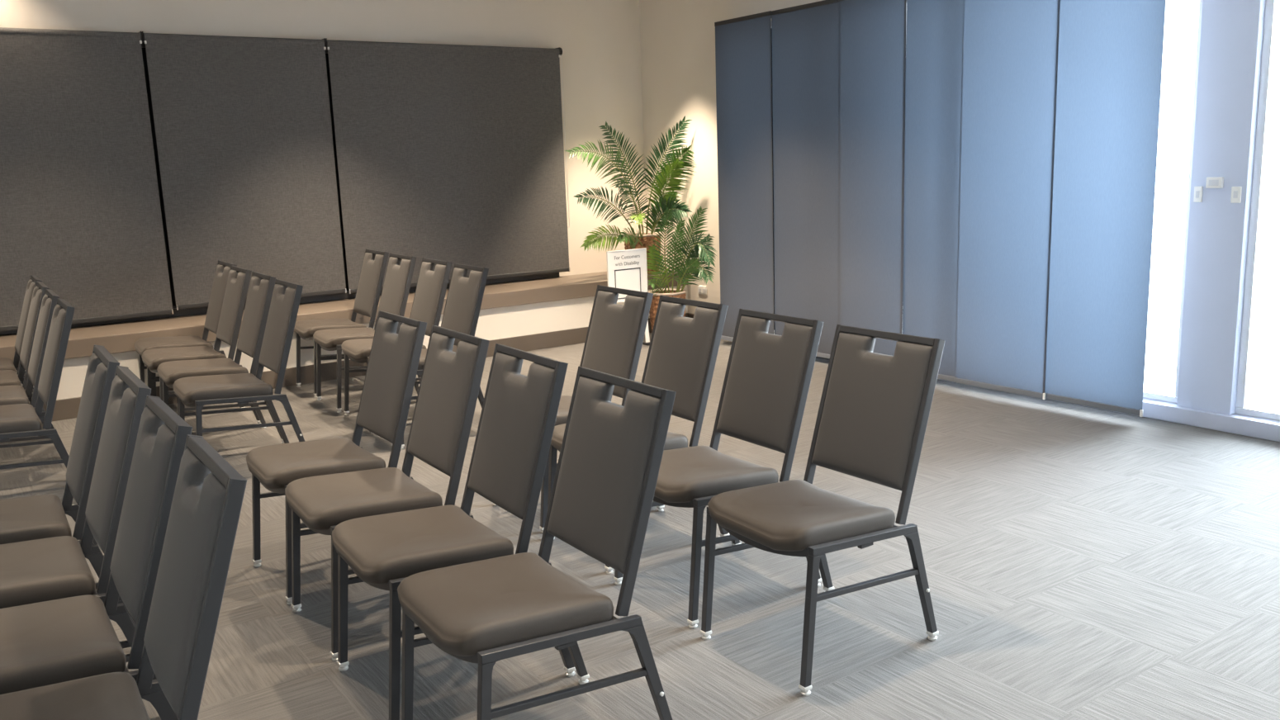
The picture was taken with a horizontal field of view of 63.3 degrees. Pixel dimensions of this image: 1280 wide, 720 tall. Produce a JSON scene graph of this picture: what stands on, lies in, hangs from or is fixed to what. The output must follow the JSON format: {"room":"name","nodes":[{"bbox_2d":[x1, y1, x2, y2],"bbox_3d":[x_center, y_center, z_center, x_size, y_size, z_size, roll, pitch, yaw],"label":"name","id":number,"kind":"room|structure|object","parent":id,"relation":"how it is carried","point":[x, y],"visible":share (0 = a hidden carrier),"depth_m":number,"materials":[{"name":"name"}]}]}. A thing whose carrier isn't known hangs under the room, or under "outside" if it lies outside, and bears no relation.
{"room":"conference room","nodes":[
{"label":"conference room","id":0,"kind":"room"},
{"bbox_2d":[0,0,646,276],"bbox_3d":[-3.597,-1.242,7.109,9.080,2.950,0.150,-9,13,-34],"label":"wall","id":1,"kind":"structure","parent":0,"point":[599,41],"depth_m":8.54,"materials":[{"name":"paint"}]},
{"bbox_2d":[0,41,559,335],"bbox_3d":[-2.715,-1.341,7.600,4.800,1.900,0.040,-9,13,-34],"label":"window","id":2,"kind":"structure","parent":1,"relation":"in","point":[200,310],"depth_m":7.38,"materials":[{"name":"grey metal"}]},
{"bbox_2d":[0,27,173,331],"bbox_3d":[-3.853,-1.170,6.732,1.336,1.902,0.086,-9,13,-34],"label":"roller blind","id":3,"kind":"object","parent":2,"relation":"attached to","point":[80,209],"visible":0.96,"depth_m":6.80,"materials":[{"name":"fabric"}]},
{"bbox_2d":[141,31,346,309],"bbox_3d":[-2.795,-1.357,7.450,1.231,1.876,0.086,-9,13,-34],"label":"roller blind","id":4,"kind":"object","parent":2,"relation":"attached to","point":[243,126],"visible":0.94,"depth_m":7.38,"materials":[{"name":"fabric"}]},
{"bbox_2d":[325,37,569,293],"bbox_3d":[-1.464,-1.571,8.359,2.006,1.886,0.086,-9,13,-34],"label":"roller blind","id":5,"kind":"object","parent":2,"relation":"attached to","point":[454,154],"visible":0.98,"depth_m":8.28,"materials":[{"name":"fabric"}]},
{"bbox_2d":[0,269,688,362],"bbox_3d":[-3.342,-0.173,6.971,8.755,0.116,0.650,-9,13,-34],"label":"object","id":6,"kind":"structure","parent":1,"relation":"attached to","point":[116,338],"depth_m":7.39,"materials":[{"name":"laminate"}]},
{"bbox_2d":[564,115,696,273],"bbox_3d":[0.009,-1.344,8.613,0.790,1.339,1.261,3,12,26],"label":"potted palm","id":7,"kind":"object","parent":6,"relation":"on","point":[632,240],"visible":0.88,"depth_m":8.76,"materials":[{"name":"plant"}]},
{"bbox_2d":[623,232,660,273],"bbox_3d":[0.026,-0.951,9.211,0.334,0.344,0.334,-9,13,-34],"label":"basket","id":8,"kind":"object","parent":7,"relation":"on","point":[645,241],"depth_m":9.06,"materials":[{"name":"beige wicker"}]},
{"bbox_2d":[0,332,1279,719],"bbox_3d":[-0.492,0.976,3.090,9.080,0.120,10.800,-9,13,-34],"label":"floor","id":9,"kind":"structure","parent":0,"point":[1081,562],"depth_m":3.52,"materials":[{"name":"carpet"}]},
{"bbox_2d":[0,274,42,401],"bbox_3d":[-3.757,0.004,6.006,0.600,0.924,0.473,-9,13,-33],"label":"banquet chair","id":10,"kind":"object","parent":9,"relation":"on","point":[6,363],"visible":0.5,"depth_m":5.98,"materials":[{"name":"grey"}]},
{"bbox_2d":[0,281,61,458],"bbox_3d":[-3.471,0.076,5.578,0.600,0.924,0.473,-9,13,-33],"label":"banquet chair","id":11,"kind":"object","parent":9,"relation":"on","point":[7,377],"visible":0.63,"depth_m":5.53,"materials":[{"name":"grey leather"}]},
{"bbox_2d":[0,289,66,468],"bbox_3d":[-3.168,0.149,5.136,0.600,0.924,0.473,-9,13,-33],"label":"banquet chair","id":12,"kind":"object","parent":9,"relation":"on","point":[14,394],"visible":0.62,"depth_m":5.06,"materials":[{"name":"grey leather"}]},
{"bbox_2d":[0,298,75,469],"bbox_3d":[-2.846,0.225,4.676,0.600,0.924,0.473,-9,13,-33],"label":"banquet chair","id":13,"kind":"object","parent":9,"relation":"on","point":[18,420],"visible":0.88,"depth_m":4.59,"materials":[{"name":"grey leather"}]},
{"bbox_2d":[0,344,119,588],"bbox_3d":[-1.925,0.466,3.241,0.600,0.924,0.473,-9,13,-32],"label":"banquet chair","id":14,"kind":"object","parent":9,"relation":"on","point":[40,516],"visible":0.7,"depth_m":3.18,"materials":[{"name":"grey leather"}]},
{"bbox_2d":[0,365,151,648],"bbox_3d":[-1.637,0.534,2.829,0.600,0.924,0.473,-9,13,-33],"label":"banquet chair","id":15,"kind":"object","parent":9,"relation":"on","point":[31,571],"visible":0.77,"depth_m":2.77,"materials":[{"name":"grey leather"}]},
{"bbox_2d":[0,395,192,694],"bbox_3d":[-1.340,0.607,2.391,0.600,0.924,0.473,-9,13,-33],"label":"banquet chair","id":16,"kind":"object","parent":9,"relation":"on","point":[44,643],"visible":0.89,"depth_m":2.34,"materials":[{"name":"grey"}]},
{"bbox_2d":[0,434,246,719],"bbox_3d":[-1.060,0.675,1.978,0.600,0.924,0.473,-9,13,-32],"label":"banquet chair","id":17,"kind":"object","parent":9,"relation":"on","point":[206,508],"visible":1,"depth_m":2.00,"materials":[{"name":"grey"}]},
{"bbox_2d":[134,260,246,407],"bbox_3d":[-2.877,-0.141,6.606,0.600,0.924,0.473,-9,13,-33],"label":"banquet chair","id":18,"kind":"object","parent":9,"relation":"on","point":[223,268],"visible":0.55,"depth_m":6.59,"materials":[{"name":"grey"}]},
{"bbox_2d":[142,265,260,424],"bbox_3d":[-2.620,-0.067,6.169,0.600,0.924,0.473,-9,13,-33],"label":"banquet chair","id":19,"kind":"object","parent":9,"relation":"on","point":[239,278],"visible":0.75,"depth_m":6.11,"materials":[{"name":"grey"}]},
{"bbox_2d":[156,271,284,443],"bbox_3d":[-2.319,0.009,5.718,0.600,0.924,0.473,-9,13,-32],"label":"banquet chair","id":20,"kind":"object","parent":9,"relation":"on","point":[260,291],"visible":0.73,"depth_m":5.65,"materials":[{"name":"grey"}]},
{"bbox_2d":[172,279,305,443],"bbox_3d":[-2.019,0.088,5.244,0.600,0.924,0.473,-9,13,-32],"label":"banquet chair","id":21,"kind":"object","parent":9,"relation":"on","point":[198,391],"visible":0.88,"depth_m":5.16,"materials":[{"name":"grey"}]},
{"bbox_2d":[246,310,426,605],"bbox_3d":[-1.117,0.323,3.845,0.600,0.924,0.473,-9,13,-33],"label":"banquet chair","id":22,"kind":"object","parent":9,"relation":"on","point":[394,358],"visible":0.77,"depth_m":3.80,"materials":[{"name":"grey leather"}]},
{"bbox_2d":[293,248,388,397],"bbox_3d":[-2.054,-0.275,7.159,0.600,0.924,0.473,-9,13,-32],"label":"banquet chair","id":23,"kind":"object","parent":9,"relation":"on","point":[372,272],"visible":0.76,"depth_m":7.11,"materials":[{"name":"grey"}]},
{"bbox_2d":[16,284,687,400],"bbox_3d":[-3.338,0.064,7.045,8.780,0.390,0.600,-9,13,-34],"label":"wall ledge","id":24,"kind":"object","parent":9,"relation":"on","point":[498,323],"visible":0.11,"depth_m":8.17,"materials":[{"name":"white paint"}]},
{"bbox_2d":[33,312,687,422],"bbox_3d":[-3.156,0.234,6.819,8.780,0.128,0.018,-9,13,-34],"label":"baseboard","id":25,"kind":"structure","parent":24,"relation":"attached to","point":[64,409],"depth_m":7.49,"materials":[{"name":"plastic"}]},
{"bbox_2d":[312,252,419,412],"bbox_3d":[-1.769,-0.197,6.698,0.600,0.924,0.473,-9,13,-32],"label":"banquet chair","id":26,"kind":"object","parent":9,"relation":"on","point":[397,282],"visible":0.7,"depth_m":6.65,"materials":[{"name":"grey"}]},
{"bbox_2d":[284,325,489,661],"bbox_3d":[-0.828,0.394,3.416,0.600,0.924,0.473,-9,13,-32],"label":"banquet chair","id":27,"kind":"object","parent":9,"relation":"on","point":[450,381],"visible":0.81,"depth_m":3.37,"materials":[{"name":"grey leather"}]},
{"bbox_2d":[341,257,451,415],"bbox_3d":[-1.460,-0.122,6.248,0.600,0.924,0.473,-9,13,-32],"label":"banquet chair","id":28,"kind":"object","parent":9,"relation":"on","point":[431,287],"visible":0.52,"depth_m":6.22,"materials":[{"name":"grey"}]},
{"bbox_2d":[368,263,488,450],"bbox_3d":[-1.176,-0.045,5.789,0.600,0.924,0.473,-9,13,-32],"label":"banquet chair","id":29,"kind":"object","parent":9,"relation":"on","point":[465,295],"visible":0.32,"depth_m":5.77,"materials":[{"name":"grey"}]},
{"bbox_2d":[331,343,576,719],"bbox_3d":[-0.547,0.466,2.987,0.600,0.924,0.473,-9,13,-32],"label":"banquet chair","id":30,"kind":"object","parent":9,"relation":"on","point":[519,414],"visible":0.87,"depth_m":2.94,"materials":[{"name":"grey"}]},
{"bbox_2d":[397,365,676,719],"bbox_3d":[-0.260,0.534,2.574,0.600,0.924,0.473,-9,13,-33],"label":"banquet chair","id":31,"kind":"object","parent":9,"relation":"on","point":[483,613],"visible":1,"depth_m":2.52,"materials":[{"name":"grey"}]},
{"bbox_2d":[493,284,653,533],"bbox_3d":[-0.290,0.178,4.451,0.600,0.924,0.473,-9,13,-32],"label":"banquet chair","id":32,"kind":"object","parent":9,"relation":"on","point":[615,332],"visible":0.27,"depth_m":4.43,"materials":[{"name":"grey leather"}]},
{"bbox_2d":[606,247,649,345],"bbox_3d":[-0.127,-0.505,8.391,0.440,0.785,0.290,-9,13,-34],"label":"sign stand","id":33,"kind":"object","parent":9,"relation":"on","point":[627,269],"visible":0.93,"depth_m":8.26,"materials":[{"name":"white paper"}]},
{"bbox_2d":[547,294,729,573],"bbox_3d":[-0.013,0.252,4.014,0.600,0.924,0.473,-9,13,-33],"label":"banquet chair","id":34,"kind":"object","parent":9,"relation":"on","point":[682,354],"visible":0.46,"depth_m":4.00,"materials":[{"name":"grey leather"}]},
{"bbox_2d":[646,206,717,333],"bbox_3d":[0.341,-0.712,8.545,0.637,1.102,0.476,0,11,10],"label":"potted palm","id":35,"kind":"object","parent":9,"relation":"on","point":[699,251],"visible":0.79,"depth_m":8.54,"materials":[{"name":"plant"}]},
{"bbox_2d":[648,289,686,333],"bbox_3d":[0.230,-0.382,8.708,0.324,0.399,0.324,-9,13,-34],"label":"basket","id":36,"kind":"object","parent":35,"relation":"on","point":[679,293],"depth_m":8.60,"materials":[{"name":"beige wicker"}]},
{"bbox_2d":[613,308,823,629],"bbox_3d":[0.266,0.330,3.551,0.600,0.924,0.473,-9,13,-33],"label":"banquet chair","id":37,"kind":"object","parent":9,"relation":"on","point":[767,379],"visible":0.8,"depth_m":3.51,"materials":[{"name":"grey leather"}]},
{"bbox_2d":[700,324,944,696],"bbox_3d":[0.547,0.402,3.119,0.600,0.924,0.473,-9,13,-34],"label":"banquet chair","id":38,"kind":"object","parent":9,"relation":"on","point":[874,410],"visible":1,"depth_m":3.08,"materials":[{"name":"grey leather"}]},
{"bbox_2d":[639,0,728,313],"bbox_3d":[0.514,-1.738,8.958,0.150,2.950,1.440,-9,13,-34],"label":"wall","id":39,"kind":"structure","parent":0,"point":[677,37],"depth_m":8.90,"materials":[{"name":"paint"}]},
{"bbox_2d":[687,312,694,317],"bbox_3d":[0.671,-0.300,8.925,0.018,0.128,0.822,-9,13,-34],"label":"baseboard","id":40,"kind":"structure","parent":39,"relation":"attached to","point":[689,315],"depth_m":9.21,"materials":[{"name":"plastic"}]},
{"bbox_2d":[697,285,706,294],"bbox_3d":[0.544,-0.609,9.042,0.013,0.070,0.120,-9,13,-34],"label":"power outlet","id":41,"kind":"object","parent":39,"relation":"attached to","point":[701,290],"visible":0.98,"depth_m":9.04,"materials":[{"name":"white plastic"}]},
{"bbox_2d":[727,0,1279,441],"bbox_3d":[3.438,-1.023,4.654,0.360,2.950,9.059,-9,13,-34],"label":"wall","id":42,"kind":"structure","parent":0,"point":[737,8],"depth_m":5.23,"materials":[{"name":"paint"}]},
{"bbox_2d":[771,0,839,358],"bbox_3d":[1.174,-1.235,7.325,0.014,2.444,0.689,-9,13,-34],"label":"blind","id":43,"kind":"object","parent":42,"relation":"attached to","point":[805,37],"visible":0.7,"depth_m":7.30,"materials":[{"name":"fabric"}]},
{"bbox_2d":[902,0,962,381],"bbox_3d":[1.813,-1.086,6.423,0.014,2.444,0.451,-9,13,-34],"label":"blind","id":44,"kind":"object","parent":42,"relation":"attached to","point":[934,32],"visible":0.87,"depth_m":6.42,"materials":[{"name":"fabric"}]},
{"bbox_2d":[771,0,1202,403],"bbox_3d":[1.851,-1.173,6.821,0.060,2.375,3.618,-9,13,-34],"label":"window","id":45,"kind":"structure","parent":42,"relation":"attached to","point":[1157,395],"depth_m":5.47,"materials":[{"name":"silver metal"}]},
{"bbox_2d":[1044,0,1166,417],"bbox_3d":[2.457,-0.936,5.514,0.014,2.444,0.587,-9,13,-34],"label":"blind","id":46,"kind":"object","parent":42,"relation":"attached to","point":[1110,55],"visible":1,"depth_m":5.52,"materials":[{"name":"fabric"}]},
{"bbox_2d":[1193,186,1203,202],"bbox_3d":[2.844,-0.845,5.287,0.014,0.079,0.041,-9,13,-34],"label":"light switch","id":47,"kind":"object","parent":42,"relation":"attached to","point":[1197,197],"visible":1,"depth_m":5.28,"materials":[{"name":"white plastic"}]},
{"bbox_2d":[1205,176,1223,188],"bbox_3d":[2.885,-0.890,5.206,0.025,0.054,0.078,-9,13,-34],"label":"light switch","id":48,"kind":"object","parent":42,"relation":"attached to","point":[1216,182],"visible":1,"depth_m":5.20,"materials":[{"name":"white plastic"}]},
{"bbox_2d":[1230,186,1242,203],"bbox_3d":[2.951,-0.818,5.136,0.014,0.080,0.047,-9,13,-34],"label":"light switch","id":49,"kind":"object","parent":42,"relation":"attached to","point":[1236,192],"visible":1,"depth_m":5.13,"materials":[{"name":"white plastic"}]},
{"bbox_2d":[1235,0,1279,421],"bbox_3d":[3.942,-0.685,3.871,0.060,2.375,3.125,-9,13,-34],"label":"window","id":50,"kind":"structure","parent":42,"relation":"attached to","point":[1270,31],"depth_m":5.13,"materials":[{"name":"glass"}]},
{"bbox_3d":[1.680,-2.320,6.521,0.145,0.026,3.480,-9,13,-34],"label":"track","id":51,"kind":"object","parent":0,"visible":0},
{"bbox_2d":[714,10,774,341],"bbox_3d":[0.791,-1.319,7.839,0.014,2.444,0.635,-9,13,-34],"label":"blind","id":52,"kind":"object","parent":51,"relation":"hanging from","point":[742,44],"visible":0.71,"depth_m":7.81,"materials":[{"name":"fabric"}]},
{"bbox_2d":[838,0,906,355],"bbox_3d":[1.515,-1.151,6.817,0.014,2.444,0.578,-9,13,-34],"label":"blind","id":53,"kind":"object","parent":51,"relation":"hanging from","point":[872,85],"visible":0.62,"depth_m":6.79,"materials":[{"name":"fabric"}]},
{"bbox_2d":[954,0,1060,399],"bbox_3d":[2.103,-1.014,5.988,0.014,2.444,0.636,-9,13,-34],"label":"blind","id":54,"kind":"object","parent":51,"relation":"hanging from","point":[1010,48],"visible":1,"depth_m":5.99,"materials":[{"name":"fabric"}]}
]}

